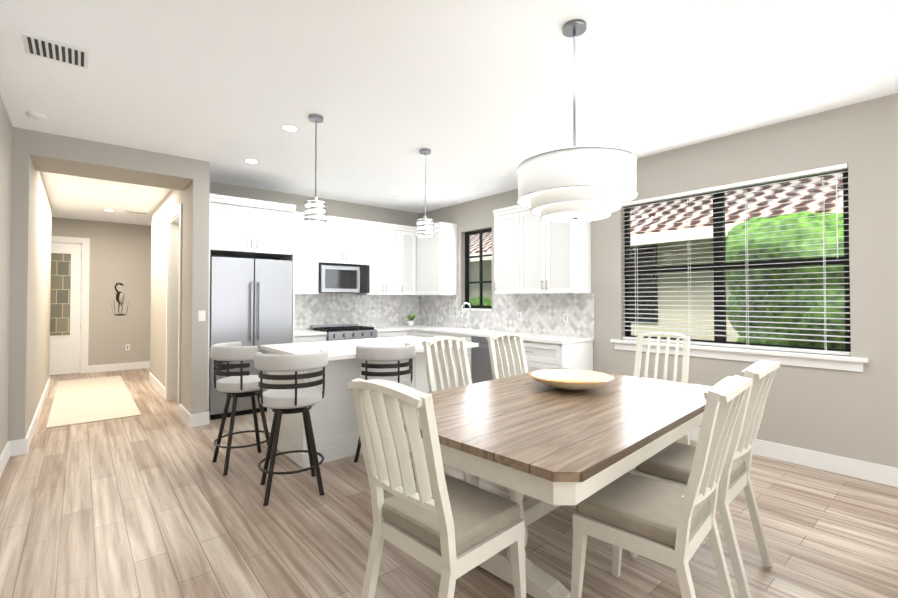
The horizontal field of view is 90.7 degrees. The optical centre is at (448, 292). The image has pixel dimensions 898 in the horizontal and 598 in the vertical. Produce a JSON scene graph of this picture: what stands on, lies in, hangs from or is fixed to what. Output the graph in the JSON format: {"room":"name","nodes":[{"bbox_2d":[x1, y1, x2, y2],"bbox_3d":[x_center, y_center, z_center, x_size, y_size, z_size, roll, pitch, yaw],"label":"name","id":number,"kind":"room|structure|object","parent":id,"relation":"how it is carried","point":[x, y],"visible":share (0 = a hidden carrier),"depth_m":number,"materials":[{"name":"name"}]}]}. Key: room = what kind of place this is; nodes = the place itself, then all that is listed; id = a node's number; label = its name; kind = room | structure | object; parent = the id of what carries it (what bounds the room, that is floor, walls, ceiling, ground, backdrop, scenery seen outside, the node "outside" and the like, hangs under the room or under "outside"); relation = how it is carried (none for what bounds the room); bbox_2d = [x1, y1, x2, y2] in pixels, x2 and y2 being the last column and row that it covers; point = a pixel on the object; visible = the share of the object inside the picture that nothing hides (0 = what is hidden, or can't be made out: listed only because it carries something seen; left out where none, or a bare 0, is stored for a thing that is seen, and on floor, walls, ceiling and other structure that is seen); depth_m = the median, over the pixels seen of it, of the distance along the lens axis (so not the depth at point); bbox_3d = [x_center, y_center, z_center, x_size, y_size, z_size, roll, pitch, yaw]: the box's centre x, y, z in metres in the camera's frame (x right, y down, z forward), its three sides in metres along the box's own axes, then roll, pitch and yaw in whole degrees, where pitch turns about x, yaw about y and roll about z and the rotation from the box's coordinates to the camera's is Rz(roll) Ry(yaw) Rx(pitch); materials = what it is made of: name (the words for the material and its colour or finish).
{"room":"kitchen","nodes":[
{"label":"kitchen","id":0,"kind":"room"},
{"bbox_2d":[0,95,12,454],"bbox_3d":[-1.222,-0.068,0.572,0.200,2.910,8.930,1,-1,-40],"label":"wall","id":1,"kind":"structure","parent":0,"point":[6,138],"depth_m":3.63,"materials":[{"name":"paint"}]},
{"bbox_2d":[8,127,51,440],"bbox_3d":[-5.173,0.014,5.479,0.220,2.910,4.070,1,-1,-40],"label":"wall","id":2,"kind":"structure","parent":0,"point":[30,295],"depth_m":3.98,"materials":[{"name":"paint"}]},
{"bbox_2d":[0,440,15,477],"bbox_3d":[-3.483,1.368,3.448,0.030,0.135,1.180,1,-1,-40],"label":"baseboard","id":3,"kind":"structure","parent":2,"relation":"attached to","point":[9,450],"depth_m":3.75,"materials":[{"name":"white"}]},
{"bbox_2d":[20,377,50,454],"bbox_3d":[-5.085,1.402,5.519,0.036,0.135,4.086,1,-1,-40],"label":"baseboard","id":4,"kind":"structure","parent":2,"relation":"attached to","point":[25,443],"depth_m":4.57,"materials":[{"name":"white wood"}]},
{"bbox_2d":[51,217,151,365],"bbox_3d":[-6.394,0.069,8.801,4.570,2.910,0.200,1,-1,-40],"label":"wall","id":5,"kind":"structure","parent":0,"point":[120,252],"depth_m":8.62,"materials":[{"name":"paint"}]},
{"bbox_2d":[49,243,81,374],"bbox_3d":[-7.210,0.301,8.022,0.870,2.400,0.112,1,-1,-40],"label":"front door","id":6,"kind":"structure","parent":5,"relation":"in","point":[65,312],"depth_m":8.16,"materials":[{"name":"white wood"}]},
{"bbox_2d":[51,236,89,372],"bbox_3d":[-7.255,0.247,8.070,1.095,2.530,0.218,1,-1,-40],"label":"door frame","id":7,"kind":"structure","parent":5,"relation":"attached to","point":[85,242],"depth_m":8.29,"materials":[{"name":"white wood"}]},
{"bbox_2d":[88,361,149,372],"bbox_3d":[-5.747,1.463,9.175,2.665,0.135,0.016,1,-1,-40],"label":"baseboard","id":8,"kind":"structure","parent":5,"relation":"attached to","point":[146,364],"depth_m":8.61,"materials":[{"name":"white wood"}]},
{"bbox_2d":[111,283,128,314],"bbox_3d":[-6.407,0.133,8.643,0.278,0.627,0.024,1,-1,-40],"label":"art","id":9,"kind":"object","parent":5,"relation":"attached to","point":[119,297],"visible":1,"depth_m":8.63,"materials":[{"name":"grey metal"}]},
{"bbox_2d":[41,171,170,225],"bbox_3d":[-4.911,-1.436,7.003,4.320,0.120,4.700,1,-1,-40],"label":"ceiling","id":10,"kind":"structure","parent":0,"point":[77,197],"depth_m":6.62,"materials":[{"name":"paint"}]},
{"bbox_2d":[106,186,121,188],"bbox_3d":[-4.445,-1.391,5.894,0.168,0.006,0.168,-1,-1,41],"label":"recessed light","id":11,"kind":"object","parent":10,"relation":"in","point":[114,187],"depth_m":5.89,"materials":[{"name":"white"}]},
{"bbox_2d":[125,210,146,213],"bbox_3d":[-5.328,-1.359,7.565,0.300,0.013,0.120,1,-1,-40],"label":"ceiling vent","id":12,"kind":"object","parent":10,"relation":"in","point":[136,212],"visible":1,"depth_m":7.55,"materials":[{"name":"white metal"}]},
{"bbox_2d":[150,159,209,413],"bbox_3d":[-3.900,0.027,6.278,0.160,2.910,3.670,1,-1,-40],"label":"wall","id":13,"kind":"structure","parent":0,"point":[192,197],"depth_m":4.94,"materials":[{"name":"paint"}]},
{"bbox_2d":[149,372,164,397],"bbox_3d":[-4.523,1.425,6.868,0.016,0.135,1.930,1,-1,-40],"label":"baseboard","id":14,"kind":"structure","parent":13,"relation":"attached to","point":[152,379],"depth_m":6.75,"materials":[{"name":"white wood"}]},
{"bbox_2d":[165,204,181,414],"bbox_3d":[-3.490,0.212,5.783,0.196,2.525,1.080,1,-1,-40],"label":"door frame","id":15,"kind":"structure","parent":13,"relation":"attached to","point":[173,310],"depth_m":6.08,"materials":[{"name":"white wood"}]},
{"bbox_2d":[179,404,195,427],"bbox_3d":[-2.985,1.394,5.041,0.046,0.135,0.666,1,-1,-40],"label":"baseboard","id":16,"kind":"structure","parent":13,"relation":"attached to","point":[190,419],"depth_m":4.86,"materials":[{"name":"white wood"}]},
{"bbox_2d":[198,311,205,320],"bbox_3d":[-2.712,0.261,4.869,0.070,0.115,0.008,1,-1,-40],"label":"light switch","id":17,"kind":"object","parent":13,"relation":"attached to","point":[201,315],"visible":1,"depth_m":4.87,"materials":[{"name":"white plastic"}]},
{"bbox_2d":[210,181,419,259],"bbox_3d":[-1.870,0.037,6.880,3.770,2.910,0.200,1,-1,-40],"label":"wall","id":18,"kind":"structure","parent":0,"point":[335,208],"depth_m":6.81,"materials":[{"name":"paint"}]},
{"bbox_2d":[209,194,295,257],"bbox_3d":[-2.606,-0.778,5.678,0.955,0.599,0.722,1,-1,-40],"label":"upper cabinet","id":19,"kind":"object","parent":18,"relation":"attached to","point":[237,228],"depth_m":5.40,"materials":[{"name":"white wood"}]},
{"bbox_2d":[272,214,323,293],"bbox_3d":[-2.132,-0.517,6.322,0.563,1.100,0.332,1,-1,-40],"label":"upper cabinet","id":20,"kind":"object","parent":18,"relation":"attached to","point":[309,237],"depth_m":6.23,"materials":[{"name":"white wood"}]},
{"bbox_2d":[324,218,367,264],"bbox_3d":[-1.668,-0.738,6.712,0.770,0.645,0.332,1,-1,-40],"label":"upper cabinet","id":21,"kind":"object","parent":18,"relation":"attached to","point":[345,242],"depth_m":6.60,"materials":[{"name":"white wood"}]},
{"bbox_2d":[319,262,369,292],"bbox_3d":[-1.617,-0.199,6.642,0.762,0.425,0.454,1,-1,-40],"label":"microwave","id":22,"kind":"object","parent":21,"relation":"attached to","point":[342,278],"visible":0.98,"depth_m":6.47,"materials":[{"name":"grey metal"}]},
{"bbox_2d":[352,222,403,297],"bbox_3d":[-1.137,-0.503,7.149,0.736,1.100,0.332,1,-1,-40],"label":"upper cabinet","id":23,"kind":"object","parent":18,"relation":"attached to","point":[385,243],"depth_m":7.05,"materials":[{"name":"white wood"}]},
{"bbox_2d":[400,226,411,297],"bbox_3d":[-0.802,-0.498,7.428,0.389,1.100,0.332,1,-1,-40],"label":"upper cabinet","id":24,"kind":"object","parent":18,"relation":"attached to","point":[407,229],"depth_m":7.33,"materials":[{"name":"white wood"}]},
{"bbox_2d":[0,368,897,597],"bbox_3d":[-2.155,1.493,3.327,8.920,0.120,14.600,1,-1,-40],"label":"floor","id":25,"kind":"structure","parent":0,"point":[151,501],"depth_m":2.65,"materials":[{"name":"brown wood"}]},
{"bbox_2d":[46,376,140,427],"bbox_3d":[-5.095,1.477,6.346,0.840,0.012,3.500,1,-1,-40],"label":"rug","id":26,"kind":"object","parent":25,"relation":"on","point":[81,401],"visible":1,"depth_m":5.88,"materials":[{"name":"beige fabric"}]},
{"bbox_2d":[210,342,271,475],"bbox_3d":[-1.744,0.941,3.744,0.482,1.006,0.507,1,-1,-40],"label":"stool","id":27,"kind":"object","parent":25,"relation":"on","point":[241,383],"visible":0.96,"depth_m":3.58,"materials":[{"name":"brown metal"}]},
{"bbox_2d":[209,255,292,419],"bbox_3d":[-2.568,0.527,5.611,0.939,1.888,0.786,1,-1,-40],"label":"refrigerator","id":28,"kind":"object","parent":25,"relation":"on","point":[251,302],"visible":0.62,"depth_m":5.30,"materials":[{"name":"grey metal"}]},
{"bbox_2d":[254,349,327,505],"bbox_3d":[-1.137,0.932,3.217,0.507,1.006,0.482,0,-1,-26],"label":"stool","id":29,"kind":"object","parent":25,"relation":"on","point":[279,400],"visible":1,"depth_m":3.07,"materials":[{"name":"brown metal"}]},
{"bbox_2d":[292,334,326,342],"bbox_3d":[-2.070,1.035,6.172,0.500,0.890,0.602,1,-1,-40],"label":"base cabinet","id":30,"kind":"object","parent":25,"relation":"on","point":[315,337],"depth_m":5.98,"materials":[{"name":"white wood"}]},
{"bbox_2d":[292,330,326,337],"bbox_3d":[-2.063,0.570,6.171,0.498,0.040,0.625,1,-1,-40],"label":"countertop","id":31,"kind":"structure","parent":30,"relation":"on","point":[295,333],"depth_m":5.95,"materials":[{"name":"white stone"}]},
{"bbox_2d":[310,324,376,340],"bbox_3d":[-1.533,0.989,6.521,0.762,0.995,0.699,1,-1,-40],"label":"range","id":32,"kind":"object","parent":25,"relation":"on","point":[344,331],"visible":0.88,"depth_m":6.37,"materials":[{"name":"silver metal"}]},
{"bbox_2d":[265,348,459,467],"bbox_3d":[-0.844,1.009,4.543,1.704,0.890,0.944,1,-1,-40],"label":"kitchen island","id":33,"kind":"object","parent":25,"relation":"on","point":[333,416],"depth_m":3.86,"materials":[{"name":"white wood"}]},
{"bbox_2d":[261,336,477,359],"bbox_3d":[-0.772,0.542,4.448,1.780,0.040,1.230,1,-1,-40],"label":"island countertop","id":34,"kind":"structure","parent":33,"relation":"on","point":[337,349],"depth_m":4.31,"materials":[{"name":"white stone"}]},
{"bbox_2d":[354,342,415,461],"bbox_3d":[-0.528,0.940,3.724,0.507,1.006,0.482,1,-1,-36],"label":"stool","id":35,"kind":"object","parent":25,"relation":"on","point":[407,351],"visible":0.44,"depth_m":3.55,"materials":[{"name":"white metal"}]},
{"bbox_2d":[376,330,407,337],"bbox_3d":[-1.050,1.049,7.020,0.613,0.890,0.602,1,-1,-40],"label":"base cabinet","id":36,"kind":"object","parent":25,"relation":"on","point":[387,333],"depth_m":6.80,"materials":[{"name":"white wood"}]},
{"bbox_2d":[367,326,411,333],"bbox_3d":[-0.794,0.588,7.225,1.254,0.040,0.625,1,-1,-40],"label":"countertop","id":37,"kind":"structure","parent":36,"relation":"on","point":[380,329],"depth_m":6.94,"materials":[{"name":"white stone"}]},
{"bbox_2d":[405,313,417,325],"bbox_3d":[-0.639,0.451,7.447,0.222,0.240,0.230,1,-1,-40],"label":"potted plant","id":38,"kind":"object","parent":37,"relation":"on","point":[410,322],"visible":1,"depth_m":7.39,"materials":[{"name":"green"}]},
{"bbox_2d":[408,330,431,337],"bbox_3d":[-0.225,1.049,6.997,0.663,0.890,0.508,1,-1,-40],"label":"base cabinet","id":39,"kind":"object","parent":25,"relation":"on","point":[420,333],"depth_m":6.83,"materials":[{"name":"white wood"}]},
{"bbox_2d":[348,378,525,597],"bbox_3d":[-0.055,0.873,1.804,0.614,1.080,0.464,1,-1,-45],"label":"chair","id":40,"kind":"object","parent":25,"relation":"on","point":[449,529],"visible":1,"depth_m":1.68,"materials":[{"name":"paint"}]},
{"bbox_2d":[422,336,478,486],"bbox_3d":[0.136,0.899,3.427,0.464,1.080,0.614,1,-1,-45],"label":"chair","id":41,"kind":"object","parent":25,"relation":"on","point":[429,346],"visible":0.33,"depth_m":3.57,"materials":[{"name":"paint"}]},
{"bbox_2d":[432,334,470,386],"bbox_3d":[0.173,1.042,6.566,0.602,0.890,0.916,1,-1,-40],"label":"base cabinet","id":42,"kind":"object","parent":25,"relation":"on","point":[467,339],"depth_m":6.08,"materials":[{"name":"white wood"}]},
{"bbox_2d":[471,336,504,383],"bbox_3d":[0.696,1.033,5.882,0.634,0.885,0.602,1,-1,-40],"label":"dishwasher","id":43,"kind":"object","parent":25,"relation":"on","point":[481,369],"visible":0.29,"depth_m":5.79,"materials":[{"name":"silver metal"}]},
{"bbox_2d":[486,332,527,379],"bbox_3d":[0.678,0.907,3.879,0.464,1.080,0.614,1,-1,-43],"label":"chair","id":44,"kind":"object","parent":25,"relation":"on","point":[496,358],"visible":0.4,"depth_m":4.03,"materials":[{"name":"paint"}]},
{"bbox_2d":[505,338,592,375],"bbox_3d":[1.190,1.021,5.343,0.602,0.890,0.847,1,-1,-40],"label":"base cabinet","id":45,"kind":"object","parent":25,"relation":"on","point":[539,355],"depth_m":5.04,"materials":[{"name":"white wood"}]},
{"bbox_2d":[412,326,593,345],"bbox_3d":[0.557,0.569,6.094,0.625,0.040,2.842,1,-1,-40],"label":"countertop","id":46,"kind":"structure","parent":45,"relation":"on","point":[556,339],"depth_m":5.75,"materials":[{"name":"white stone"}]},
{"bbox_2d":[461,303,471,328],"bbox_3d":[0.246,0.358,6.669,0.218,0.400,0.096,1,-1,-40],"label":"faucet","id":47,"kind":"object","parent":46,"relation":"on","point":[470,326],"visible":1,"depth_m":6.68,"materials":[{"name":"silver metal"}]},
{"bbox_2d":[398,368,711,597],"bbox_3d":[0.691,1.036,2.723,2.120,0.775,1.360,1,-1,-45],"label":"dining table","id":48,"kind":"object","parent":25,"relation":"on","point":[547,449],"visible":0.73,"depth_m":2.12,"materials":[{"name":"brown wood"}]},
{"bbox_2d":[529,369,613,389],"bbox_3d":[0.826,0.608,3.019,0.560,0.088,0.560,1,-1,-40],"label":"bowl","id":49,"kind":"object","parent":48,"relation":"on","point":[570,379],"visible":1,"depth_m":3.12,"materials":[{"name":"beige ceramic"}]},
{"bbox_2d":[571,375,751,597],"bbox_3d":[0.899,0.874,1.865,0.614,1.080,0.464,-1,-1,43],"label":"chair","id":50,"kind":"object","parent":25,"relation":"on","point":[669,524],"visible":0.96,"depth_m":1.74,"materials":[{"name":"paint"}]},
{"bbox_2d":[634,332,689,444],"bbox_3d":[1.783,0.907,3.879,0.614,1.080,0.464,1,-1,-45],"label":"chair","id":51,"kind":"object","parent":25,"relation":"on","point":[685,360],"visible":0.4,"depth_m":4.01,"materials":[{"name":"paint"}]},
{"bbox_2d":[630,361,779,597],"bbox_3d":[1.351,0.881,2.327,0.464,1.080,0.614,1,-1,-44],"label":"chair","id":52,"kind":"object","parent":25,"relation":"on","point":[672,463],"visible":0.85,"depth_m":2.17,"materials":[{"name":"paint"}]},
{"bbox_2d":[0,0,897,212],"bbox_3d":[0.536,-1.563,2.644,5.720,0.150,10.030,1,-1,-40],"label":"ceiling","id":53,"kind":"structure","parent":0,"point":[475,97],"depth_m":3.09,"materials":[{"name":"paint"}]},
{"bbox_2d":[25,111,46,120],"bbox_3d":[-3.420,-1.453,3.677,0.132,0.034,0.132,1,-1,-40],"label":"smoke detector","id":54,"kind":"object","parent":53,"relation":"attached to","point":[36,116],"visible":1,"depth_m":3.65,"materials":[{"name":"white plastic"}]},
{"bbox_2d":[21,32,88,68],"bbox_3d":[-2.413,-1.480,2.733,0.300,0.013,0.270,1,-1,-40],"label":"ceiling vent","id":55,"kind":"object","parent":53,"relation":"in","point":[35,45],"visible":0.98,"depth_m":2.71,"materials":[{"name":"white metal"}]},
{"bbox_2d":[30,130,192,190],"bbox_3d":[-3.502,-1.345,4.681,1.300,0.220,0.670,1,-1,-40],"label":"soffit beam","id":56,"kind":"structure","parent":53,"relation":"attached to","point":[58,154],"depth_m":4.46,"materials":[{"name":"paint"}]},
{"bbox_2d":[243,159,259,163],"bbox_3d":[-2.185,-1.447,4.913,0.168,0.006,0.168,-1,-1,41],"label":"recessed light","id":57,"kind":"object","parent":53,"relation":"in","point":[252,161],"depth_m":4.91,"materials":[{"name":"white"}]},
{"bbox_2d":[280,124,299,131],"bbox_3d":[-1.420,-1.463,3.962,0.168,0.006,0.168,-1,-1,41],"label":"recessed light","id":58,"kind":"object","parent":53,"relation":"in","point":[289,127],"depth_m":3.95,"materials":[{"name":"white"}]},
{"bbox_2d":[304,114,326,223],"bbox_3d":[-1.115,-1.024,3.714,0.188,0.891,0.188,1,-1,-40],"label":"mini pendant light","id":59,"kind":"object","parent":53,"relation":"hanging from","point":[315,210],"visible":1,"depth_m":3.66,"materials":[{"name":"white glass"}]},
{"bbox_2d":[416,148,433,237],"bbox_3d":[-0.244,-1.010,4.542,0.188,0.891,0.188,1,-1,-40],"label":"mini pendant light","id":60,"kind":"object","parent":53,"relation":"hanging from","point":[425,226],"visible":1,"depth_m":4.49,"materials":[{"name":"white glass"}]},
{"bbox_2d":[517,19,636,222],"bbox_3d":[0.703,-0.949,2.480,0.640,1.083,0.640,1,-1,-40],"label":"drum pendant light","id":61,"kind":"object","parent":53,"relation":"hanging from","point":[577,184],"visible":1,"depth_m":2.26,"materials":[{"name":"fabric"},{"name":"nickel"}]},
{"bbox_2d":[420,93,897,467],"bbox_3d":[2.581,-0.005,4.319,0.200,2.910,9.830,1,-1,-40],"label":"wall","id":62,"kind":"structure","parent":0,"point":[849,414],"depth_m":3.65,"materials":[{"name":"paint"}]},
{"bbox_2d":[412,222,456,297],"bbox_3d":[-0.341,-0.499,7.373,0.393,1.100,1.007,1,-1,-40],"label":"upper cabinet","id":63,"kind":"object","parent":62,"relation":"attached to","point":[434,258],"depth_m":7.07,"materials":[{"name":"white wood"}]},
{"bbox_2d":[460,308,491,310],"bbox_3d":[0.437,0.266,6.798,0.102,0.030,0.690,1,-1,-40],"label":"window sill","id":64,"kind":"structure","parent":62,"relation":"attached to","point":[481,309],"depth_m":6.73,"materials":[{"name":"white stone"}]},
{"bbox_2d":[465,228,491,308],"bbox_3d":[0.495,-0.353,6.857,0.050,1.210,0.690,1,-1,-40],"label":"window","id":65,"kind":"structure","parent":62,"relation":"in","point":[480,256],"depth_m":6.87,"materials":[{"name":"black"}]},
{"bbox_2d":[493,210,515,293],"bbox_3d":[0.904,-0.523,5.924,0.332,1.100,0.513,1,-1,-40],"label":"upper cabinet","id":66,"kind":"object","parent":62,"relation":"attached to","point":[504,224],"depth_m":5.88,"materials":[{"name":"white wood"}]},
{"bbox_2d":[512,206,591,293],"bbox_3d":[1.270,-0.531,5.484,0.332,1.100,0.883,1,-1,-40],"label":"upper cabinet","id":67,"kind":"object","parent":62,"relation":"attached to","point":[552,258],"depth_m":5.30,"materials":[{"name":"white wood"}]},
{"bbox_2d":[624,169,850,351],"bbox_3d":[2.618,-0.246,4.295,0.060,1.530,1.920,1,-1,-40],"label":"window","id":68,"kind":"structure","parent":62,"relation":"in","point":[720,291],"depth_m":4.24,"materials":[{"name":"black"}]},
{"bbox_2d":[622,163,850,355],"bbox_3d":[2.560,-0.247,4.248,0.078,1.524,1.912,1,-1,-40],"label":"blinds","id":69,"kind":"object","parent":68,"relation":"attached to","point":[816,171],"visible":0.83,"depth_m":4.05,"materials":[{"name":"white plastic"}]},
{"bbox_2d":[610,339,867,371],"bbox_3d":[2.546,0.573,4.222,0.145,0.110,2.120,1,-1,-40],"label":"window sill","id":70,"kind":"structure","parent":62,"relation":"attached to","point":[836,362],"depth_m":3.91,"materials":[{"name":"white wood"}]},
{"bbox_2d":[681,427,897,486],"bbox_3d":[3.604,1.359,2.897,0.016,0.135,5.970,1,-1,-40],"label":"baseboard","id":71,"kind":"structure","parent":62,"relation":"attached to","point":[877,473],"depth_m":3.57,"materials":[{"name":"white wood"}]},
{"label":"outside","id":72,"kind":"structure","parent":0,"visible":0},
{"bbox_3d":[5.554,1.606,9.477,11.000,0.100,24.000,1,-1,-40],"label":"ground","id":73,"kind":"structure","parent":72,"visible":0},
{"bbox_2d":[470,297,491,305],"bbox_3d":[0.853,0.814,8.611,0.995,1.469,1.197,1,-1,-40],"label":"bush","id":74,"kind":"object","parent":73,"relation":"on","point":[476,299],"depth_m":8.52,"materials":[{"name":"green plant"}]},
{"bbox_2d":[470,237,739,341],"bbox_3d":[3.451,0.167,7.752,0.970,2.720,24.000,1,-1,-40],"label":"house","id":75,"kind":"structure","parent":73,"relation":"on","point":[487,268],"depth_m":7.66,"materials":[{"name":"beige paint"}]},
{"bbox_2d":[470,173,842,253],"bbox_3d":[5.152,-2.157,9.206,6.000,0.060,24.000,-29,18,-36],"label":"roof","id":76,"kind":"structure","parent":75,"relation":"on","point":[728,209],"depth_m":6.93,"materials":[{"name":"brown tile"}]},
{"bbox_2d":[470,210,842,261],"bbox_3d":[3.047,-0.859,7.433,0.080,0.180,24.000,1,-1,-40],"label":"roof fascia","id":77,"kind":"object","parent":76,"relation":"attached to","point":[690,234],"depth_m":6.87,"materials":[{"name":"beige"}]},
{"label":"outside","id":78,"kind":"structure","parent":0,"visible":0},
{"bbox_2d":[726,210,844,348],"bbox_3d":[4.136,0.144,4.947,1.602,2.116,2.058,1,-1,-40],"label":"tree","id":79,"kind":"object","parent":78,"point":[772,254],"depth_m":4.74,"materials":[{"name":"green plant"}]}
]}

